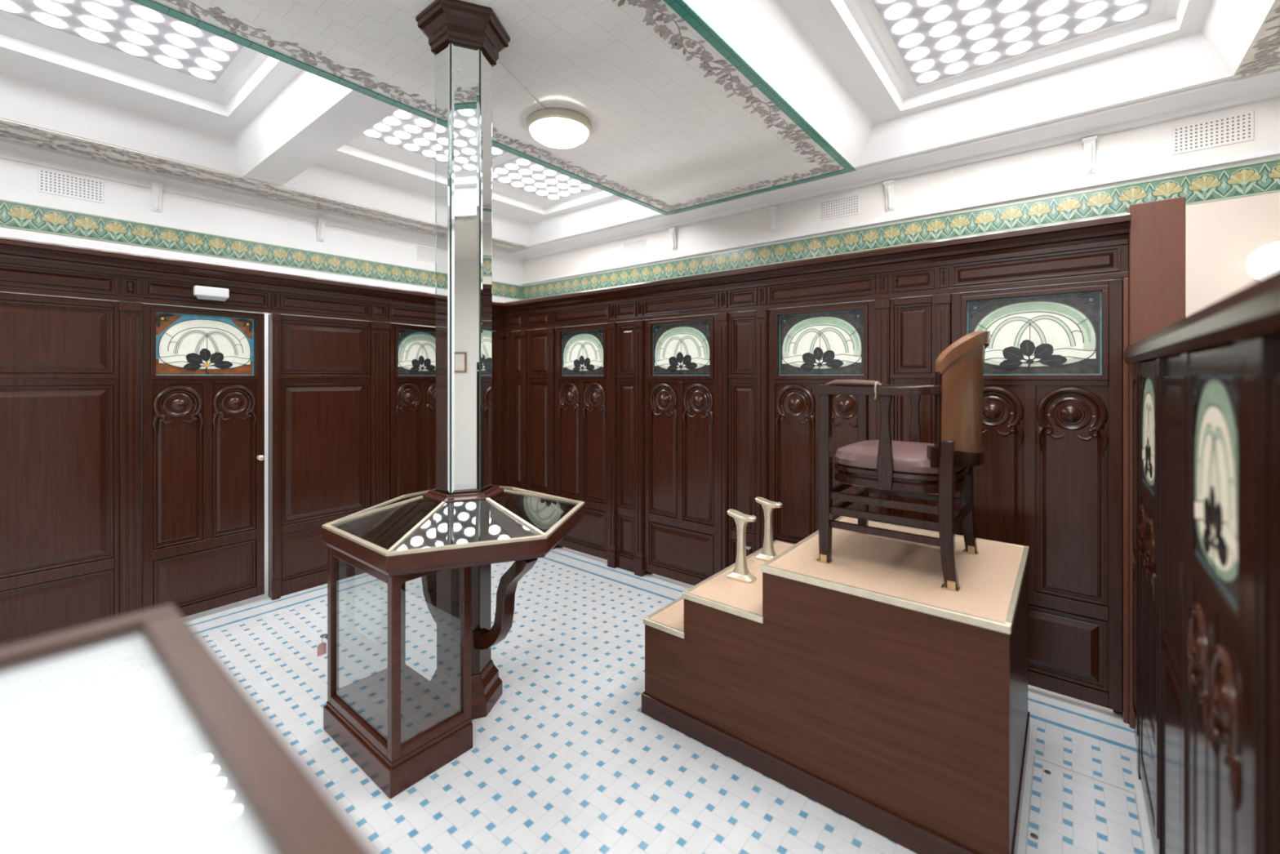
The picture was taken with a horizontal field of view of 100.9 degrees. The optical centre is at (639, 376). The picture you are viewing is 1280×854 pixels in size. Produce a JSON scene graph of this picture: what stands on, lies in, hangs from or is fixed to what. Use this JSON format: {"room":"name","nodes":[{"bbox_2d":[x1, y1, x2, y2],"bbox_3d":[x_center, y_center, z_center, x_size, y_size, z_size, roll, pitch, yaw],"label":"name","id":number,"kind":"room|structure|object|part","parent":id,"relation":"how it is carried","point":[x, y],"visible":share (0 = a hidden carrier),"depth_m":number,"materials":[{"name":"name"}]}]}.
{"room":"public restroom","nodes":[
{"label":"public restroom","id":0,"kind":"room"},
{"bbox_2d":[0,236,505,647],"bbox_3d":[-2.808,0.403,3.162,0.145,2.195,4.980,0,0,39],"label":"wall","id":1,"kind":"structure","parent":0,"point":[70,316],"depth_m":3.00,"materials":[{"name":"brown wood"}]},
{"bbox_3d":[-3.142,-0.515,2.751,0.014,0.110,0.604,0,0,39],"label":"header panel","id":2,"kind":"part","parent":1,"relation":"part of","materials":[{"name":"brown wood"}]},
{"bbox_3d":[-3.159,0.537,2.764,0.062,1.925,0.620,0,0,39],"label":"wood panel","id":3,"kind":"part","parent":1,"relation":"part of","materials":[{"name":"brown wood"}]},
{"bbox_3d":[-2.919,-0.515,3.026,0.014,0.110,0.074,0,0,39],"label":"header panel","id":4,"kind":"part","parent":1,"relation":"part of","materials":[{"name":"brown wood"}]},
{"bbox_2d":[141,303,264,617],"bbox_3d":[-2.712,0.520,3.316,0.093,1.890,0.610,0,0,36],"label":"door","id":5,"kind":"structure","parent":1,"relation":"in","point":[202,370],"depth_m":3.29,"materials":[{"name":"brown wood"}]},
{"bbox_3d":[-2.725,-0.195,3.325,0.008,0.380,0.500,0,0,36],"label":"stained glass","id":6,"kind":"part","parent":5,"relation":"part of","materials":[{"name":"white glass"}]},
{"bbox_3d":[-2.531,0.540,3.524,0.044,0.036,0.036,0,0,36],"label":"knob","id":7,"kind":"part","parent":5,"relation":"part of","materials":[{"name":"gold metal"}]},
{"bbox_3d":[-2.689,-0.515,3.310,0.014,0.110,0.624,0,0,39],"label":"header panel","id":8,"kind":"part","parent":1,"relation":"part of","materials":[{"name":"brown wood"}]},
{"bbox_2d":[193,285,229,301],"bbox_3d":[-2.664,-0.515,3.285,0.045,0.080,0.170,0,0,39],"label":"emergency light","id":9,"kind":"object","parent":1,"relation":"attached to","point":[201,292],"visible":1,"depth_m":3.27,"materials":[{"name":"white plastic"}]},
{"bbox_3d":[-2.849,-0.647,3.108,0.140,0.095,4.845,0,0,39],"label":"cornice","id":10,"kind":"part","parent":1,"relation":"part of","materials":[{"name":"brown wood"}]},
{"bbox_3d":[-2.472,-0.515,3.578,0.014,0.110,0.034,0,0,39],"label":"header panel","id":11,"kind":"part","parent":1,"relation":"part of","materials":[{"name":"brown wood"}]},
{"bbox_3d":[-2.285,0.537,3.845,0.062,1.925,0.610,0,0,39],"label":"wood panel","id":12,"kind":"part","parent":1,"relation":"part of","materials":[{"name":"brown wood"}]},
{"bbox_3d":[-2.266,-0.515,3.833,0.014,0.110,0.589,0,0,39],"label":"header panel","id":13,"kind":"part","parent":1,"relation":"part of","materials":[{"name":"brown wood"}]},
{"bbox_3d":[-2.033,-0.515,4.120,0.014,0.110,0.119,0,0,39],"label":"header panel","id":14,"kind":"part","parent":1,"relation":"part of","materials":[{"name":"brown wood"}]},
{"bbox_3d":[-1.786,-0.515,4.425,0.014,0.110,0.634,0,0,39],"label":"header panel","id":15,"kind":"part","parent":1,"relation":"part of","materials":[{"name":"brown wood"}]},
{"bbox_2d":[389,323,435,499],"bbox_3d":[-1.838,0.520,4.465,0.069,1.890,0.615,0,0,30],"label":"door","id":16,"kind":"structure","parent":1,"relation":"in","point":[412,348],"depth_m":4.37,"materials":[{"name":"brown wood"}]},
{"bbox_3d":[-1.841,-0.195,4.467,0.008,0.380,0.500,0,0,30],"label":"stained glass","id":17,"kind":"part","parent":16,"relation":"part of","materials":[{"name":"white glass"}]},
{"bbox_3d":[-1.437,-0.515,4.857,0.014,0.110,0.284,0,0,39],"label":"header panel","id":18,"kind":"part","parent":1,"relation":"part of","materials":[{"name":"brown wood"}]},
{"bbox_3d":[-1.454,0.537,4.870,0.062,1.925,0.300,0,0,39],"label":"wood panel","id":19,"kind":"part","parent":1,"relation":"part of","materials":[{"name":"brown wood"}]},
{"bbox_2d":[0,158,523,541],"bbox_3d":[-3.568,-0.250,4.710,0.107,3.500,6.430,0,0,39],"label":"wall","id":20,"kind":"structure","parent":0,"point":[188,228],"depth_m":4.54,"materials":[{"name":"white paint"}]},
{"bbox_2d":[38,168,103,203],"bbox_3d":[-4.174,-1.400,3.882,0.008,0.170,0.330,0,0,39],"label":"air vent","id":21,"kind":"object","parent":20,"relation":"in","point":[52,182],"visible":1,"depth_m":3.88,"materials":[{"name":"white metal"}]},
{"bbox_2d":[150,181,164,213],"bbox_3d":[-3.863,-1.433,4.225,0.058,0.227,0.076,0,0,39],"label":"corbel","id":22,"kind":"object","parent":20,"relation":"attached to","point":[157,188],"visible":1,"depth_m":4.22,"materials":[{"name":"white paint"}]},
{"bbox_2d":[0,137,524,265],"bbox_3d":[-3.536,-1.560,4.620,0.070,0.120,6.330,0,0,39],"label":"trim","id":23,"kind":"structure","parent":20,"relation":"attached to","point":[12,150],"depth_m":4.43,"materials":[{"name":"white paint"}]},
{"bbox_2d":[316,217,326,242],"bbox_3d":[-3.109,-1.433,5.156,0.058,0.227,0.076,0,0,39],"label":"corbel","id":24,"kind":"object","parent":20,"relation":"attached to","point":[321,223],"visible":1,"depth_m":5.15,"materials":[{"name":"white paint"}]},
{"bbox_2d":[416,244,435,262],"bbox_3d":[-2.405,-1.400,6.065,0.008,0.170,0.330,0,0,39],"label":"air vent","id":25,"kind":"object","parent":20,"relation":"in","point":[424,253],"visible":0.7,"depth_m":6.02,"materials":[{"name":"white paint"}]},
{"bbox_2d":[0,0,1279,252],"bbox_3d":[-0.342,-1.762,2.033,8.290,0.315,6.332,0,0,39],"label":"ceiling","id":26,"kind":"structure","parent":0,"point":[687,104],"depth_m":3.23,"materials":[{"name":"paint"}]},
{"bbox_2d":[0,0,243,84],"bbox_3d":[-2.705,-1.912,2.769,0.950,0.016,0.960,0,0,39],"label":"window","id":27,"kind":"structure","parent":26,"relation":"attached to","point":[128,27],"depth_m":2.92,"materials":[{"name":"glass"},{"name":"painted metal"}]},
{"bbox_3d":[-3.372,-1.615,4.416,0.400,0.007,6.220,0,0,39],"label":"tile panel","id":28,"kind":"part","parent":26,"relation":"part of","materials":[{"name":"white paint"}]},
{"bbox_2d":[361,109,506,159],"bbox_3d":[-1.541,-1.912,4.207,0.950,0.016,0.960,0,0,39],"label":"window","id":29,"kind":"structure","parent":26,"relation":"attached to","point":[402,129],"depth_m":4.14,"materials":[{"name":"glass"},{"name":"metal"}]},
{"bbox_3d":[-0.935,-1.615,2.333,1.830,0.007,6.050,0,0,39],"label":"tile panel","id":30,"kind":"part","parent":26,"relation":"part of","materials":[{"name":"white paint"}]},
{"bbox_2d":[496,60,545,110],"bbox_3d":[-0.663,-1.606,2.892,0.010,0.010,0.646,0,0,17],"label":"conduit","id":31,"kind":"object","parent":26,"relation":"attached to","point":[497,61],"visible":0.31,"depth_m":2.90,"materials":[{"name":"white paint"}]},
{"bbox_2d":[492,156,595,199],"bbox_3d":[-0.855,-1.912,5.054,0.950,0.016,0.940,0,0,39],"label":"window","id":32,"kind":"structure","parent":26,"relation":"attached to","point":[518,172],"depth_m":5.11,"materials":[{"name":"glass"}]},
{"bbox_2d":[526,108,591,148],"bbox_3d":[-0.513,-1.551,3.362,0.412,0.120,0.412,0,0,39],"label":"ceiling light","id":33,"kind":"object","parent":26,"relation":"attached to","point":[556,128],"visible":1,"depth_m":3.25,"materials":[{"name":"beige glass"}]},
{"bbox_2d":[872,0,1151,86],"bbox_3d":[1.909,-1.912,2.707,1.100,0.016,1.090,0,0,39],"label":"window","id":34,"kind":"structure","parent":26,"relation":"attached to","point":[936,40],"depth_m":2.87,"materials":[{"name":"glass"}]},
{"bbox_3d":[2.030,-1.615,-0.068,1.860,0.007,6.050,0,0,39],"label":"tile panel","id":35,"kind":"part","parent":26,"relation":"part of","materials":[{"name":"white paint"}]},
{"bbox_2d":[183,540,1154,853],"bbox_3d":[-0.342,1.528,2.033,8.290,0.063,6.330,0,0,39],"label":"floor","id":36,"kind":"structure","parent":0,"point":[567,759],"depth_m":2.11,"materials":[{"name":"tile"}]},
{"bbox_2d":[0,604,376,853],"bbox_3d":[-0.441,0.875,0.171,0.640,1.250,0.550,0,0,39],"label":"display table","id":37,"kind":"object","parent":36,"relation":"on","point":[127,734],"visible":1,"depth_m":0.36,"materials":[{"name":"glass"}]},
{"bbox_2d":[321,484,584,798],"bbox_3d":[-0.811,1.007,2.439,1.144,0.986,0.991,0,0,39],"label":"display case","id":38,"kind":"object","parent":36,"relation":"on","point":[399,727],"visible":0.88,"depth_m":2.15,"materials":[{"name":"brown wood"}]},
{"bbox_2d":[317,633,327,656],"bbox_3d":[-1.358,1.165,2.279,0.074,0.089,0.039,0,0,39],"label":"key","id":39,"kind":"object","parent":38,"relation":"hanging from","point":[322,647],"visible":0.84,"depth_m":2.30,"materials":[{"name":"metal"}]},
{"bbox_3d":[-1.120,0.585,2.488,0.323,0.095,0.548,0,0,9],"label":"glass pane","id":40,"kind":"part","parent":38,"relation":"part of","materials":[{"name":"clear glass"}]},
{"bbox_3d":[-1.008,1.049,2.196,0.570,0.666,0.325,0,0,39],"label":"cabinet frame","id":41,"kind":"part","parent":38,"relation":"part of","materials":[{"name":"brown wood"}]},
{"bbox_3d":[-0.614,0.585,2.682,0.548,0.095,0.323,0,0,39],"label":"glass pane","id":42,"kind":"part","parent":38,"relation":"part of","materials":[{"name":"clear glass"}]},
{"bbox_2d":[415,0,510,719],"bbox_3d":[-0.811,-0.056,2.439,0.414,3.112,0.360,0,0,39],"label":"column","id":43,"kind":"structure","parent":36,"relation":"on","point":[466,40],"depth_m":2.34,"materials":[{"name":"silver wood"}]},
{"bbox_3d":[-0.880,-0.476,2.353,0.115,1.972,0.005,0,0,39],"label":"mirror panel","id":44,"kind":"part","parent":43,"relation":"part of","materials":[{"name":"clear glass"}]},
{"bbox_3d":[-0.811,0.922,2.439,0.238,0.816,0.208,0,0,39],"label":"post","id":45,"kind":"part","parent":43,"relation":"part of","materials":[{"name":"brown wood"}]},
{"bbox_3d":[-0.771,-0.476,2.336,0.115,1.972,0.005,0,0,-21],"label":"mirror panel","id":46,"kind":"part","parent":43,"relation":"part of","materials":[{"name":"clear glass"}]},
{"bbox_3d":[-0.702,-0.476,2.422,0.005,1.972,0.115,0,0,9],"label":"mirror panel","id":47,"kind":"part","parent":43,"relation":"part of","materials":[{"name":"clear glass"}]},
{"bbox_2d":[641,515,1030,853],"bbox_3d":[0.827,1.107,2.297,1.358,0.785,0.934,0,0,39],"label":"stepped platform","id":48,"kind":"object","parent":36,"relation":"on","point":[894,700],"visible":0.89,"depth_m":1.82,"materials":[{"name":"brown wood"}]},
{"bbox_2d":[726,508,756,582],"bbox_3d":[0.461,0.762,2.393,0.140,0.302,0.080,0,0,39],"label":"footrest","id":49,"kind":"object","parent":48,"relation":"on","point":[740,572],"visible":1,"depth_m":2.38,"materials":[{"name":"gold metal"}]},
{"bbox_3d":[0.459,0.764,2.395,0.072,0.248,0.052,0,0,39],"label":"stem","id":50,"kind":"part","parent":49,"relation":"part of","materials":[{"name":"gold metal"}]},
{"bbox_3d":[0.461,0.630,2.393,0.140,0.039,0.056,0,0,39],"label":"sole plate","id":51,"kind":"part","parent":49,"relation":"part of","materials":[{"name":"gold metal"}]},
{"bbox_2d":[755,496,782,561],"bbox_3d":[0.644,0.762,2.644,0.140,0.302,0.080,0,0,39],"label":"footrest","id":52,"kind":"object","parent":48,"relation":"on","point":[767,553],"visible":0.9,"depth_m":2.63,"materials":[{"name":"gold metal"}]},
{"bbox_3d":[0.643,0.764,2.645,0.072,0.248,0.052,0,0,39],"label":"stem","id":53,"kind":"part","parent":52,"relation":"part of","materials":[{"name":"gold metal"}]},
{"bbox_3d":[0.644,0.630,2.644,0.140,0.039,0.056,0,0,39],"label":"sole plate","id":54,"kind":"part","parent":52,"relation":"part of","materials":[{"name":"gold metal"}]},
{"bbox_2d":[810,330,990,591],"bbox_3d":[1.053,0.275,2.097,0.562,0.885,0.559,0,0,39],"label":"armchair","id":55,"kind":"object","parent":48,"relation":"on","point":[914,468],"visible":1,"depth_m":1.91,"materials":[{"name":"wood"}]},
{"bbox_3d":[0.722,0.390,2.056,0.044,0.655,0.044,0,0,39],"label":"leg","id":56,"kind":"part","parent":55,"relation":"part of","materials":[{"name":"brown wood"}]},
{"bbox_3d":[1.028,0.390,2.434,0.044,0.655,0.044,0,0,39],"label":"leg","id":57,"kind":"part","parent":55,"relation":"part of","materials":[{"name":"brown wood"}]},
{"bbox_3d":[0.862,0.050,1.955,0.442,0.040,0.087,0,0,39],"label":"arm","id":58,"kind":"part","parent":55,"relation":"part of","materials":[{"name":"brown wood"}]},
{"bbox_3d":[0.868,0.050,1.929,0.007,0.066,0.063,0,0,39],"label":"cord","id":59,"kind":"part","parent":55,"relation":"part of","materials":[{"name":"beige fabric"}]},
{"bbox_3d":[1.040,0.310,2.111,0.450,0.078,0.486,0,0,39],"label":"seat","id":60,"kind":"part","parent":55,"relation":"part of","materials":[{"name":"leather"}]},
{"bbox_3d":[1.040,0.380,2.111,0.452,0.065,0.492,0,0,39],"label":"seat frame","id":61,"kind":"part","parent":55,"relation":"part of","materials":[{"name":"brown wood"}]},
{"bbox_3d":[1.161,0.050,2.323,0.446,0.040,0.072,0,0,43],"label":"arm","id":62,"kind":"part","parent":55,"relation":"part of","materials":[{"name":"brown wood"}]},
{"bbox_3d":[1.051,0.467,1.798,0.059,0.500,0.044,0,0,39],"label":"leg","id":63,"kind":"part","parent":55,"relation":"part of","materials":[{"name":"brown wood"}]},
{"bbox_3d":[1.200,0.280,1.981,0.152,0.075,0.450,0,0,39],"label":"rail","id":64,"kind":"part","parent":55,"relation":"part of","materials":[{"name":"brown wood"}]},
{"bbox_3d":[1.217,-0.089,1.968,0.145,0.157,0.436,0,0,39],"label":"crest rail","id":65,"kind":"part","parent":55,"relation":"part of","materials":[{"name":"brown wood"}]},
{"bbox_3d":[1.213,0.077,1.971,0.124,0.400,0.409,0,0,39],"label":"backrest","id":66,"kind":"part","parent":55,"relation":"part of","materials":[{"name":"brown wood"}]},
{"bbox_3d":[1.348,0.467,2.165,0.059,0.500,0.044,0,0,39],"label":"leg","id":67,"kind":"part","parent":55,"relation":"part of","materials":[{"name":"brown wood"}]},
{"bbox_2d":[1124,270,1279,853],"bbox_3d":[1.342,0.688,1.268,0.120,1.625,2.420,0,0,39],"label":"wall","id":68,"kind":"structure","parent":36,"relation":"on","point":[1250,317],"depth_m":0.84,"materials":[{"name":"brown wood"}]},
{"bbox_3d":[2.007,0.723,2.100,0.054,1.555,0.270,0,0,39],"label":"wood panel","id":69,"kind":"part","parent":68,"relation":"part of","materials":[{"name":"brown wood"}]},
{"bbox_3d":[1.903,0.723,1.972,0.073,1.555,0.060,0,0,39],"label":"post","id":70,"kind":"part","parent":68,"relation":"part of","materials":[{"name":"brown wood"}]},
{"bbox_2d":[1137,360,1156,853],"bbox_3d":[1.709,0.708,1.762,0.052,1.515,0.507,0,0,39],"label":"door","id":71,"kind":"structure","parent":68,"relation":"in","point":[1146,548],"depth_m":1.74,"materials":[{"name":"brown wood"}]},
{"bbox_3d":[1.702,0.185,1.768,0.003,0.380,0.420,0,0,39],"label":"stained glass","id":72,"kind":"part","parent":71,"relation":"part of","materials":[{"name":"white glass"}]},
{"bbox_3d":[1.545,0.723,1.528,0.073,1.555,0.060,0,0,39],"label":"post","id":73,"kind":"part","parent":68,"relation":"part of","materials":[{"name":"brown wood"}]},
{"bbox_3d":[1.406,0.723,1.358,0.054,1.555,0.380,0,0,39],"label":"wood panel","id":74,"kind":"part","parent":68,"relation":"part of","materials":[{"name":"brown wood"}]},
{"bbox_3d":[1.260,0.723,1.177,0.073,1.555,0.085,0,0,39],"label":"post","id":75,"kind":"part","parent":68,"relation":"part of","materials":[{"name":"brown wood"}]},
{"bbox_3d":[1.342,-0.090,1.268,0.120,0.070,2.420,0,0,39],"label":"capping rail","id":76,"kind":"part","parent":68,"relation":"part of","materials":[{"name":"brown wood"}]},
{"bbox_2d":[1186,343,1243,853],"bbox_3d":[1.069,0.708,0.972,0.052,1.515,0.472,0,0,39],"label":"door","id":77,"kind":"structure","parent":68,"relation":"in","point":[1215,624],"depth_m":0.95,"materials":[{"name":"brown wood"}]},
{"bbox_3d":[1.062,0.185,0.977,0.003,0.380,0.420,0,0,39],"label":"stained glass","id":78,"kind":"part","parent":77,"relation":"part of","materials":[{"name":"white glass"}]},
{"bbox_3d":[0.903,0.723,0.736,0.073,1.555,0.100,0,0,39],"label":"post","id":79,"kind":"part","parent":68,"relation":"part of","materials":[{"name":"brown wood"}]},
{"bbox_3d":[0.742,0.723,0.538,0.054,1.555,0.410,0,0,39],"label":"wood panel","id":80,"kind":"part","parent":68,"relation":"part of","materials":[{"name":"brown wood"}]},
{"bbox_2d":[502,196,1185,728],"bbox_3d":[0.490,0.383,3.637,4.564,2.235,0.190,0,0,39],"label":"wall","id":81,"kind":"structure","parent":0,"point":[912,286],"depth_m":3.21,"materials":[{"name":"brown wood"}]},
{"bbox_3d":[-1.140,0.537,4.957,0.170,1.925,0.062,0,0,39],"label":"wood panel","id":82,"kind":"part","parent":81,"relation":"part of","materials":[{"name":"brown wood"}]},
{"bbox_3d":[-1.169,-0.515,4.952,0.194,0.110,0.014,0,0,39],"label":"header panel","id":83,"kind":"part","parent":81,"relation":"part of","materials":[{"name":"brown wood"}]},
{"bbox_3d":[-1.060,-0.515,4.864,0.054,0.110,0.014,0,0,39],"label":"header panel","id":84,"kind":"part","parent":81,"relation":"part of","materials":[{"name":"brown wood"}]},
{"bbox_3d":[-0.903,0.537,4.765,0.300,1.925,0.062,0,0,39],"label":"wood panel","id":85,"kind":"part","parent":81,"relation":"part of","materials":[{"name":"brown wood"}]},
{"bbox_3d":[-0.917,-0.515,4.748,0.284,0.110,0.014,0,0,39],"label":"header panel","id":86,"kind":"part","parent":81,"relation":"part of","materials":[{"name":"brown wood"}]},
{"bbox_3d":[-0.773,-0.515,4.632,0.054,0.110,0.014,0,0,39],"label":"header panel","id":87,"kind":"part","parent":81,"relation":"part of","materials":[{"name":"brown wood"}]},
{"bbox_2d":[555,323,608,559],"bbox_3d":[-0.480,0.520,4.417,0.651,1.890,0.069,0,0,39],"label":"door","id":88,"kind":"structure","parent":81,"relation":"in","point":[581,352],"depth_m":4.40,"materials":[{"name":"brown wood"}]},
{"bbox_3d":[-0.478,-0.195,4.420,0.520,0.380,0.008,0,0,39],"label":"stained glass","id":89,"kind":"part","parent":88,"relation":"part of","materials":[{"name":"white glass"}]},
{"bbox_3d":[-0.491,-0.515,4.404,0.639,0.110,0.014,0,0,39],"label":"header panel","id":90,"kind":"part","parent":81,"relation":"part of","materials":[{"name":"brown wood"}]},
{"bbox_3d":[-0.211,-0.515,4.177,0.050,0.110,0.014,0,0,39],"label":"header panel","id":91,"kind":"part","parent":81,"relation":"part of","materials":[{"name":"brown wood"}]},
{"bbox_3d":[-0.090,0.537,4.107,0.209,1.925,0.062,0,0,39],"label":"wood panel","id":92,"kind":"part","parent":81,"relation":"part of","materials":[{"name":"brown wood"}]},
{"bbox_3d":[-0.104,-0.515,4.090,0.193,0.110,0.014,0,0,39],"label":"header panel","id":93,"kind":"part","parent":81,"relation":"part of","materials":[{"name":"brown wood"}]},
{"bbox_3d":[0.003,-0.515,4.004,0.050,0.110,0.014,0,0,39],"label":"header panel","id":94,"kind":"part","parent":81,"relation":"part of","materials":[{"name":"brown wood"}]},
{"bbox_2d":[644,314,718,585],"bbox_3d":[0.294,0.520,3.790,0.651,1.890,0.069,0,0,39],"label":"door","id":95,"kind":"structure","parent":81,"relation":"in","point":[681,354],"depth_m":3.77,"materials":[{"name":"brown wood"}]},
{"bbox_3d":[0.296,-0.195,3.793,0.520,0.380,0.008,0,0,39],"label":"stained glass","id":96,"kind":"part","parent":95,"relation":"part of","materials":[{"name":"white glass"}]},
{"bbox_3d":[0.283,-0.515,3.777,0.639,0.110,0.014,0,0,39],"label":"header panel","id":97,"kind":"part","parent":81,"relation":"part of","materials":[{"name":"brown wood"}]},
{"bbox_3d":[0.563,-0.515,3.550,0.050,0.110,0.014,0,0,39],"label":"header panel","id":98,"kind":"part","parent":81,"relation":"part of","materials":[{"name":"brown wood"}]},
{"bbox_3d":[0.687,0.537,3.478,0.218,1.925,0.062,0,0,39],"label":"wood panel","id":99,"kind":"part","parent":81,"relation":"part of","materials":[{"name":"brown wood"}]},
{"bbox_3d":[0.673,-0.515,3.461,0.202,0.110,0.014,0,0,39],"label":"header panel","id":100,"kind":"part","parent":81,"relation":"part of","materials":[{"name":"brown wood"}]},
{"bbox_3d":[0.784,-0.515,3.371,0.050,0.110,0.014,0,0,39],"label":"header panel","id":101,"kind":"part","parent":81,"relation":"part of","materials":[{"name":"brown wood"}]},
{"bbox_3d":[0.409,-0.647,3.671,4.396,0.095,0.140,0,0,39],"label":"cornice","id":102,"kind":"part","parent":81,"relation":"part of","materials":[{"name":"brown wood"}]},
{"bbox_2d":[768,300,875,543],"bbox_3d":[1.075,0.520,3.158,0.651,1.890,0.069,0,0,39],"label":"door","id":103,"kind":"structure","parent":81,"relation":"in","point":[808,346],"depth_m":3.20,"materials":[{"name":"brown wood"}]},
{"bbox_3d":[1.077,-0.195,3.160,0.520,0.380,0.008,0,0,39],"label":"stained glass","id":104,"kind":"part","parent":103,"relation":"part of","materials":[{"name":"white glass"}]},
{"bbox_3d":[1.064,-0.515,3.144,0.639,0.110,0.014,0,0,39],"label":"header panel","id":105,"kind":"part","parent":81,"relation":"part of","materials":[{"name":"brown wood"}]},
{"bbox_3d":[1.344,-0.515,2.917,0.050,0.110,0.014,0,0,39],"label":"header panel","id":106,"kind":"part","parent":81,"relation":"part of","materials":[{"name":"brown wood"}]},
{"bbox_3d":[1.471,0.537,2.843,0.225,1.925,0.062,0,0,39],"label":"wood panel","id":107,"kind":"part","parent":81,"relation":"part of","materials":[{"name":"brown wood"}]},
{"bbox_3d":[1.457,-0.515,2.826,0.209,0.110,0.014,0,0,39],"label":"header panel","id":108,"kind":"part","parent":81,"relation":"part of","materials":[{"name":"brown wood"}]},
{"bbox_3d":[1.570,-0.515,2.734,0.050,0.110,0.014,0,0,39],"label":"header panel","id":109,"kind":"part","parent":81,"relation":"part of","materials":[{"name":"brown wood"}]},
{"bbox_2d":[951,279,1122,711],"bbox_3d":[1.861,0.520,2.521,0.651,1.890,0.069,0,0,39],"label":"door","id":110,"kind":"structure","parent":81,"relation":"in","point":[1049,481],"depth_m":2.45,"materials":[{"name":"brown wood"}]},
{"bbox_3d":[1.863,-0.195,2.524,0.520,0.380,0.008,0,0,39],"label":"stained glass","id":111,"kind":"part","parent":110,"relation":"part of","materials":[{"name":"white glass"}]},
{"bbox_3d":[1.850,-0.515,2.507,0.639,0.110,0.014,0,0,39],"label":"header panel","id":112,"kind":"part","parent":81,"relation":"part of","materials":[{"name":"brown wood"}]},
{"bbox_3d":[2.189,0.383,2.281,0.216,2.235,0.160,0,0,39],"label":"post","id":113,"kind":"part","parent":81,"relation":"part of","materials":[{"name":"brown wood"}]},
{"bbox_2d":[523,96,1279,317],"bbox_3d":[1.679,-0.250,4.529,8.290,3.500,0.107,0,0,39],"label":"wall","id":114,"kind":"structure","parent":0,"point":[1233,210],"depth_m":3.67,"materials":[{"name":"beige paint"}]},
{"bbox_2d":[623,238,646,257],"bbox_3d":[-0.058,-1.430,5.871,0.330,0.170,0.008,0,0,39],"label":"air vent","id":115,"kind":"object","parent":114,"relation":"in","point":[636,247],"visible":1,"depth_m":5.86,"materials":[{"name":"beige paint"}]},
{"bbox_2d":[668,227,677,251],"bbox_3d":[0.346,-1.433,5.512,0.076,0.227,0.058,0,0,39],"label":"corbel","id":116,"kind":"object","parent":114,"relation":"attached to","point":[673,231],"visible":1,"depth_m":5.50,"materials":[{"name":"white paint"}]},
{"bbox_2d":[767,205,777,232],"bbox_3d":[1.208,-1.433,4.813,0.076,0.227,0.058,0,0,39],"label":"corbel","id":117,"kind":"object","parent":114,"relation":"attached to","point":[772,210],"visible":1,"depth_m":4.81,"materials":[{"name":"white paint"}]},
{"bbox_2d":[819,193,859,221],"bbox_3d":[1.683,-1.430,4.462,0.330,0.170,0.008,0,0,39],"label":"air vent","id":118,"kind":"object","parent":114,"relation":"in","point":[849,205],"visible":1,"depth_m":4.46,"materials":[{"name":"white metal"}]},
{"bbox_2d":[883,179,895,212],"bbox_3d":[1.978,-1.433,4.190,0.076,0.227,0.058,0,0,39],"label":"corbel","id":119,"kind":"object","parent":114,"relation":"attached to","point":[889,185],"visible":1,"depth_m":4.18,"materials":[{"name":"white paint"}]},
{"bbox_2d":[510,68,1279,284],"bbox_3d":[1.568,-1.427,4.392,8.290,0.385,0.260,0,0,39],"label":"trim","id":120,"kind":"structure","parent":114,"relation":"attached to","point":[1263,86],"depth_m":3.74,"materials":[{"name":"white paint"}]},
{"bbox_2d":[1081,135,1097,175],"bbox_3d":[2.918,-1.433,3.429,0.076,0.227,0.058,0,0,39],"label":"corbel","id":121,"kind":"object","parent":114,"relation":"attached to","point":[1089,143],"visible":1,"depth_m":3.42,"materials":[{"name":"white paint"}]},
{"bbox_2d":[1172,110,1253,155],"bbox_3d":[3.359,-1.430,3.104,0.330,0.170,0.008,0,0,39],"label":"air vent","id":122,"kind":"object","parent":114,"relation":"in","point":[1235,128],"visible":1,"depth_m":3.10,"materials":[{"name":"white metal"}]},
{"bbox_2d":[1244,240,1279,279],"bbox_3d":[3.437,-0.610,2.842,0.252,0.238,0.230,0,0,-13],"label":"wall lamp","id":123,"kind":"object","parent":114,"relation":"attached to","point":[1264,261],"visible":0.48,"depth_m":2.82,"materials":[{"name":"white glass"}]}
]}

